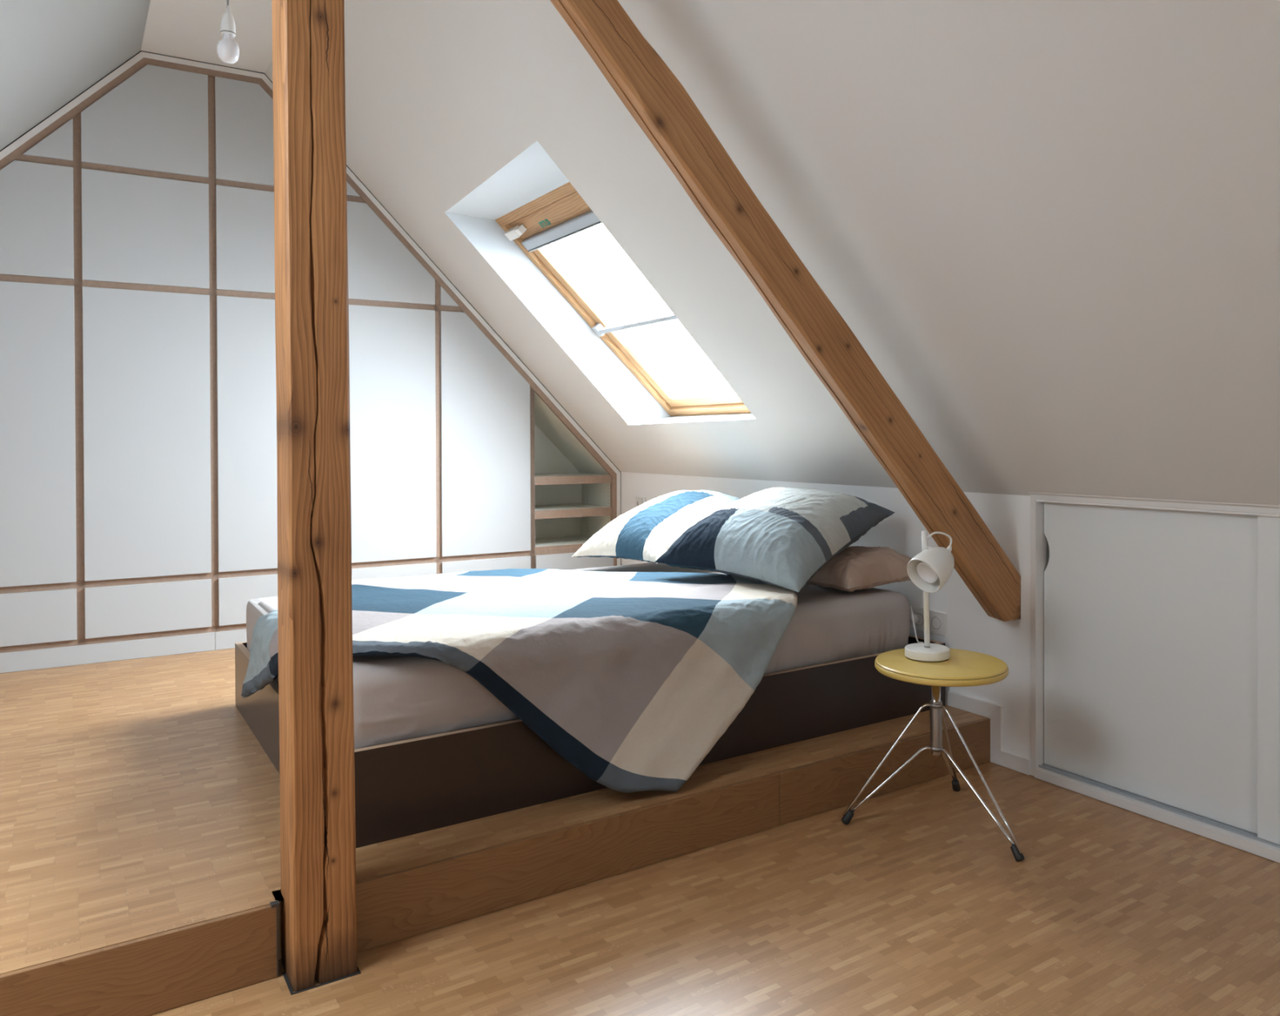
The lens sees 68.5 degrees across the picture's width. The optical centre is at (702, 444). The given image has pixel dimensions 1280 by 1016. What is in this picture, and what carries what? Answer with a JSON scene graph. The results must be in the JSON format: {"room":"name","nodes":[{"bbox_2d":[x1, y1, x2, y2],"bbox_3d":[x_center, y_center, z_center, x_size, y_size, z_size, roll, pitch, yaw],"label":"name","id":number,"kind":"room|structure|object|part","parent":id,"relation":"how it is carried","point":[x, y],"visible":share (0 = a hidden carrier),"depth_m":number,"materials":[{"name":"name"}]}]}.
{"room":"bedroom","nodes":[
{"label":"bedroom","id":0,"kind":"room"},
{"bbox_2d":[0,0,150,150],"bbox_3d":[-1.395,-0.746,0.952,1.783,1.840,7.650,0,0,-34],"label":"ceiling","id":1,"kind":"structure","parent":0,"point":[51,51],"depth_m":3.37,"materials":[{"name":"paint"}]},
{"bbox_2d":[141,0,272,73],"bbox_3d":[-0.461,-1.721,1.581,0.482,0.100,7.650,0,0,-34],"label":"ceiling","id":2,"kind":"structure","parent":0,"point":[188,29],"depth_m":3.81,"materials":[{"name":"paint"}]},
{"bbox_2d":[217,0,239,64],"bbox_3d":[-1.270,-1.348,2.508,0.090,0.654,0.090,0,0,-34],"label":"pendant light","id":3,"kind":"object","parent":2,"relation":"hanging from","point":[228,51],"visible":1,"depth_m":2.50,"materials":[{"name":"grey glass"}]},
{"bbox_2d":[220,5,235,37],"bbox_3d":[-1.270,-1.135,2.510,0.037,0.077,0.037,0,0,-34],"label":"bulb socket","id":4,"kind":"object","parent":3,"relation":"attached to","point":[228,29],"depth_m":2.50,"materials":[{"name":"white plastic"}]},
{"bbox_3d":[-1.270,-1.060,2.510,0.054,0.080,0.054,0,0,-34],"label":"bulb","id":5,"kind":"part","parent":3,"relation":"part of","materials":[{"name":"white glass"}]},
{"bbox_2d":[148,761,1279,1015],"bbox_3d":[-0.419,1.134,1.564,4.254,0.120,7.750,0,0,-34],"label":"floor","id":6,"kind":"structure","parent":0,"point":[921,904],"depth_m":2.06,"materials":[{"name":"brown wood"}]},
{"bbox_2d":[271,0,360,994],"bbox_3d":[-0.789,-0.300,1.908,0.134,2.745,0.132,0,0,-34],"label":"timber post","id":7,"kind":"object","parent":6,"relation":"on","point":[317,824],"visible":1,"depth_m":1.86,"materials":[{"name":"brown wood"}]},
{"bbox_2d":[0,647,990,1015],"bbox_3d":[-1.650,0.989,3.374,4.048,0.150,3.362,0,0,-34],"label":"platform","id":8,"kind":"object","parent":6,"relation":"on","point":[140,843],"visible":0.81,"depth_m":2.28,"materials":[{"name":"brown wood"}]},
{"bbox_2d":[0,57,617,672],"bbox_3d":[-2.349,-0.385,4.392,4.028,2.593,0.604,0,0,-31],"label":"wardrobe","id":9,"kind":"object","parent":8,"relation":"on","point":[139,484],"visible":0.8,"depth_m":4.11,"materials":[{"name":"white wood"}]},
{"bbox_3d":[-2.809,-0.914,3.767,0.469,0.461,0.020,0,0,-31],"label":"door","id":10,"kind":"part","parent":9,"relation":"part of","materials":[{"name":"grey laminate"}]},
{"bbox_3d":[-2.806,-0.041,3.773,0.469,1.227,0.020,0,0,-31],"label":"door","id":11,"kind":"part","parent":9,"relation":"part of","materials":[{"name":"grey laminate"}]},
{"bbox_3d":[-2.804,0.707,3.778,0.469,0.210,0.020,0,0,-31],"label":"door","id":12,"kind":"part","parent":9,"relation":"part of","materials":[{"name":"grey laminate"}]},
{"bbox_3d":[-2.682,-1.261,3.842,0.168,0.173,0.020,0,0,-31],"label":"door","id":13,"kind":"part","parent":9,"relation":"part of","materials":[{"name":"grey laminate"}]},
{"bbox_3d":[-2.385,-1.401,4.022,0.469,0.450,0.020,0,0,-31],"label":"door","id":14,"kind":"part","parent":9,"relation":"part of","materials":[{"name":"grey laminate"}]},
{"bbox_3d":[-2.384,-0.917,4.026,0.469,0.461,0.020,0,0,-31],"label":"door","id":15,"kind":"part","parent":9,"relation":"part of","materials":[{"name":"grey laminate"}]},
{"bbox_3d":[-2.381,-0.044,4.032,0.469,1.227,0.020,0,0,-31],"label":"door","id":16,"kind":"part","parent":9,"relation":"part of","materials":[{"name":"grey laminate"}]},
{"bbox_3d":[-2.379,0.704,4.037,0.469,0.210,0.020,0,0,-31],"label":"door","id":17,"kind":"part","parent":9,"relation":"part of","materials":[{"name":"grey laminate"}]},
{"bbox_3d":[-1.960,-1.405,4.282,0.469,0.450,0.020,0,0,-31],"label":"door","id":18,"kind":"part","parent":9,"relation":"part of","materials":[{"name":"grey laminate"}]},
{"bbox_3d":[-1.959,-0.920,4.285,0.469,0.461,0.020,0,0,-31],"label":"door","id":19,"kind":"part","parent":9,"relation":"part of","materials":[{"name":"grey laminate"}]},
{"bbox_3d":[-1.956,-0.047,4.291,0.469,1.227,0.020,0,0,-31],"label":"door","id":20,"kind":"part","parent":9,"relation":"part of","materials":[{"name":"grey laminate"}]},
{"bbox_3d":[-1.954,0.701,4.297,0.469,0.210,0.020,0,0,-31],"label":"door","id":21,"kind":"part","parent":9,"relation":"part of","materials":[{"name":"grey laminate"}]},
{"bbox_2d":[0,50,621,564],"bbox_3d":[-2.189,-0.383,4.152,4.049,2.591,0.021,0,0,-31],"label":"trim","id":22,"kind":"structure","parent":9,"relation":"attached to","point":[137,58],"depth_m":4.46,"materials":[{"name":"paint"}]},
{"bbox_3d":[-1.686,-1.240,4.450,0.114,0.117,0.020,0,0,-31],"label":"door","id":23,"kind":"part","parent":9,"relation":"part of","materials":[{"name":"grey laminate"}]},
{"bbox_3d":[-1.534,-0.923,4.544,0.469,0.461,0.020,0,0,-31],"label":"door","id":24,"kind":"part","parent":9,"relation":"part of","materials":[{"name":"grey laminate"}]},
{"bbox_3d":[-1.531,-0.051,4.551,0.469,1.227,0.020,0,0,-31],"label":"door","id":25,"kind":"part","parent":9,"relation":"part of","materials":[{"name":"grey laminate"}]},
{"bbox_3d":[-1.529,0.697,4.556,0.469,0.210,0.020,0,0,-31],"label":"door","id":26,"kind":"part","parent":9,"relation":"part of","materials":[{"name":"grey laminate"}]},
{"bbox_3d":[-1.270,-0.742,4.707,0.092,0.094,0.020,0,0,-31],"label":"door","id":27,"kind":"part","parent":9,"relation":"part of","materials":[{"name":"grey laminate"}]},
{"bbox_3d":[-1.107,-0.054,4.809,0.467,1.227,0.020,0,0,-31],"label":"door","id":28,"kind":"part","parent":9,"relation":"part of","materials":[{"name":"grey laminate"}]},
{"bbox_3d":[-1.105,0.694,4.815,0.467,0.210,0.020,0,0,-31],"label":"door","id":29,"kind":"part","parent":9,"relation":"part of","materials":[{"name":"grey laminate"}]},
{"bbox_3d":[-1.003,0.295,5.119,0.029,1.214,0.410,0,0,-31],"label":"panel","id":30,"kind":"part","parent":9,"relation":"part of","materials":[{"name":"brown wood"}]},
{"bbox_3d":[-0.909,0.131,5.426,0.454,0.906,0.016,0,0,-31],"label":"panel","id":31,"kind":"part","parent":9,"relation":"part of","materials":[{"name":"white wood"}]},
{"bbox_2d":[535,535,590,546],"bbox_3d":[-0.800,0.563,5.253,0.450,0.043,0.396,0,0,-31],"label":"shelf","id":32,"kind":"object","parent":9,"relation":"attached to","point":[540,540],"depth_m":5.25,"materials":[{"name":"white"}]},
{"bbox_2d":[534,502,607,510],"bbox_3d":[-0.801,0.372,5.252,0.450,0.044,0.396,0,0,-31],"label":"shelf","id":33,"kind":"object","parent":9,"relation":"attached to","point":[538,506],"depth_m":5.25,"materials":[{"name":"white"}]},
{"bbox_2d":[534,472,608,476],"bbox_3d":[-0.801,0.192,5.250,0.450,0.044,0.396,0,0,-31],"label":"shelf","id":34,"kind":"object","parent":9,"relation":"attached to","point":[536,474],"depth_m":5.21,"materials":[{"name":"white"}]},
{"bbox_3d":[-0.688,0.691,5.069,0.453,0.210,0.020,0,0,-31],"label":"door","id":35,"kind":"part","parent":9,"relation":"part of","materials":[{"name":"grey laminate"}]},
{"bbox_2d":[235,562,945,847],"bbox_3d":[-0.400,0.711,3.278,2.036,0.406,1.433,0,0,-34],"label":"bed","id":36,"kind":"object","parent":8,"relation":"on","point":[434,748],"visible":0.28,"depth_m":2.40,"materials":[{"name":"brown wood"}]},
{"bbox_3d":[-0.796,0.801,3.863,2.036,0.220,0.020,0,0,-34],"label":"rail","id":37,"kind":"part","parent":36,"relation":"part of","materials":[{"name":"brown wood"}]},
{"bbox_2d":[240,568,797,792],"bbox_3d":[-0.563,0.683,3.113,1.694,0.446,1.634,0,0,-34],"label":"duvet","id":38,"kind":"object","parent":36,"relation":"on","point":[633,678],"visible":0.8,"depth_m":2.54,"materials":[{"name":"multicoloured fabric"}]},
{"bbox_2d":[654,486,894,592],"bbox_3d":[0.293,0.307,3.398,0.690,0.293,0.827,0,1,40],"label":"pillow","id":39,"kind":"object","parent":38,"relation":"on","point":[780,537],"visible":1,"depth_m":3.16,"materials":[{"name":"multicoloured fabric"}]},
{"bbox_3d":[-0.435,0.649,3.253,1.902,0.281,1.379,0,0,-34],"label":"mattress","id":40,"kind":"part","parent":36,"relation":"part of","materials":[{"name":"grey fabric"}]},
{"bbox_3d":[-0.002,0.807,2.694,2.036,0.220,0.020,0,0,-34],"label":"rail","id":41,"kind":"part","parent":36,"relation":"part of","materials":[{"name":"brown wood"}]},
{"bbox_2d":[571,489,739,563],"bbox_3d":[-0.126,0.339,4.050,0.730,0.278,0.627,-1,1,-44],"label":"pillow","id":42,"kind":"object","parent":36,"relation":"on","point":[645,532],"visible":0.87,"depth_m":3.84,"materials":[{"name":"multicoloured fabric"}]},
{"bbox_2d":[806,545,911,591],"bbox_3d":[0.552,0.431,3.299,0.410,0.138,0.305,0,0,-34],"label":"pillow","id":43,"kind":"object","parent":36,"relation":"on","point":[855,567],"visible":0.81,"depth_m":3.20,"materials":[{"name":"fabric"}]},
{"bbox_2d":[840,648,1024,861],"bbox_3d":[0.708,0.840,2.679,0.496,0.450,0.429,0,0,31],"label":"stool","id":44,"kind":"object","parent":6,"relation":"on","point":[963,668],"visible":0.94,"depth_m":2.61,"materials":[{"name":"yellow"}]},
{"bbox_3d":[0.521,0.887,2.637,0.257,0.314,0.008,0,0,-4],"label":"rod","id":45,"kind":"part","parent":44,"relation":"part of","materials":[{"name":"silver metal"}]},
{"bbox_2d":[904,530,954,662],"bbox_3d":[0.699,0.449,3.003,0.138,0.403,0.816,0,0,8],"label":"desk lamp","id":46,"kind":"object","parent":44,"relation":"on","point":[929,570],"visible":0.98,"depth_m":2.67,"materials":[{"name":"white metal"}]},
{"bbox_3d":[0.703,0.604,3.072,0.012,0.077,0.618,0,0,8],"label":"cord","id":47,"kind":"part","parent":46,"relation":"part of","materials":[{"name":"white plastic"}]},
{"bbox_3d":[0.665,0.351,2.673,0.103,0.085,0.067,0,0,-34],"label":"bulb","id":48,"kind":"part","parent":46,"relation":"part of","materials":[{"name":"white"}]},
{"bbox_3d":[0.660,0.357,2.669,0.139,0.128,0.114,0,0,-34],"label":"lamp shade","id":49,"kind":"part","parent":46,"relation":"part of","materials":[{"name":"white metal"}]},
{"bbox_3d":[0.676,0.618,2.660,0.363,0.006,0.363,0,0,-34],"label":"seat","id":50,"kind":"part","parent":44,"relation":"part of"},
{"bbox_3d":[0.676,0.632,2.660,0.367,0.020,0.367,0,0,-34],"label":"seat","id":51,"kind":"part","parent":44,"relation":"part of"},
{"bbox_3d":[0.725,0.886,2.769,0.008,0.314,0.252,0,0,28],"label":"rod","id":52,"kind":"part","parent":44,"relation":"part of","materials":[{"name":"silver metal"}]},
{"bbox_3d":[0.741,0.888,2.512,0.026,0.314,0.290,0,0,-34],"label":"rod","id":53,"kind":"part","parent":44,"relation":"part of","materials":[{"name":"silver metal"}]},
{"bbox_2d":[264,0,1279,508],"bbox_3d":[0.483,-0.755,2.228,1.795,1.853,7.650,0,0,-34],"label":"ceiling","id":54,"kind":"structure","parent":0,"point":[1051,228],"depth_m":2.45,"materials":[{"name":"paint"}]},
{"bbox_2d":[444,141,755,424],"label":"window","id":55,"kind":"structure","parent":54,"relation":"attached to","point":[529,196],"depth_m":4.37,"materials":[{"name":"paint"}]},
{"bbox_3d":[-0.228,-0.616,4.118,0.944,0.894,1.079,0,0,-34],"label":"frame","id":56,"kind":"part","parent":55,"relation":"part of","materials":[{"name":"brown wood"}]},
{"bbox_2d":[521,209,677,389],"bbox_3d":[-0.251,-0.612,4.112,0.755,0.688,0.970,0,0,-34],"label":"roller blind","id":57,"kind":"object","parent":55,"relation":"attached to","point":[588,220],"visible":0.66,"depth_m":4.19,"materials":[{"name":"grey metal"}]},
{"bbox_3d":[-0.455,-0.595,4.469,0.691,0.650,0.004,0,0,-34],"label":"rail","id":58,"kind":"part","parent":57,"relation":"part of","materials":[{"name":"grey"}]},
{"bbox_3d":[-0.213,-0.602,4.128,0.809,0.764,0.975,0,0,-34],"label":"sash","id":59,"kind":"part","parent":55,"relation":"part of","materials":[{"name":"brown wood"}]},
{"bbox_3d":[-0.228,-0.616,4.118,1.027,0.972,1.079,0,0,-34],"label":"frame","id":60,"kind":"part","parent":55,"relation":"part of","materials":[{"name":"brown wood"}]},
{"bbox_3d":[-0.227,-0.617,4.119,0.914,0.863,0.975,0,0,-34],"label":"sash","id":61,"kind":"part","parent":55,"relation":"part of","materials":[{"name":"brown wood"}]},
{"bbox_2d":[550,0,1020,621],"bbox_3d":[0.077,-0.580,2.437,2.229,2.308,0.100,0,0,-34],"label":"timber beam","id":62,"kind":"structure","parent":54,"relation":"attached to","point":[656,100],"depth_m":2.50,"materials":[{"name":"brown wood"}]},
{"bbox_2d":[621,471,1279,774],"bbox_3d":[1.278,0.612,2.775,0.120,0.895,7.650,0,0,-34],"label":"wall","id":63,"kind":"structure","parent":0,"point":[1006,516],"depth_m":3.21,"materials":[{"name":"white paint"}]},
{"bbox_2d":[635,496,646,506],"bbox_3d":[-0.331,0.336,5.017,0.016,0.105,0.100,0,0,-34],"label":"wall switch","id":64,"kind":"object","parent":63,"relation":"attached to","point":[638,500],"visible":0.53,"depth_m":5.01,"materials":[{"name":"white plastic"}]},
{"bbox_2d":[911,605,946,635],"bbox_3d":[0.809,0.631,3.347,0.012,0.081,0.162,0,0,-34],"label":"wall socket","id":65,"kind":"object","parent":63,"relation":"attached to","point":[938,620],"visible":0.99,"depth_m":3.32,"materials":[{"name":"white plastic"}]},
{"bbox_2d":[945,688,1030,774],"bbox_3d":[0.328,0.954,4.058,0.012,0.196,2.563,0,0,-34],"label":"baseboard","id":66,"kind":"structure","parent":63,"relation":"attached to","point":[993,711],"depth_m":3.10,"materials":[{"name":"white paint"}]},
{"bbox_2d":[1028,491,1279,862],"bbox_3d":[1.631,0.600,2.234,0.126,0.922,1.919,0,0,-34],"label":"door cabinet","id":67,"kind":"object","parent":63,"relation":"attached to","point":[1155,633],"visible":0.93,"depth_m":2.67,"materials":[{"name":"white paint"}]},
{"bbox_3d":[1.792,0.606,1.950,0.016,0.844,1.201,0,0,-34],"label":"door","id":68,"kind":"part","parent":67,"relation":"part of","materials":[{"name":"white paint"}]}
]}

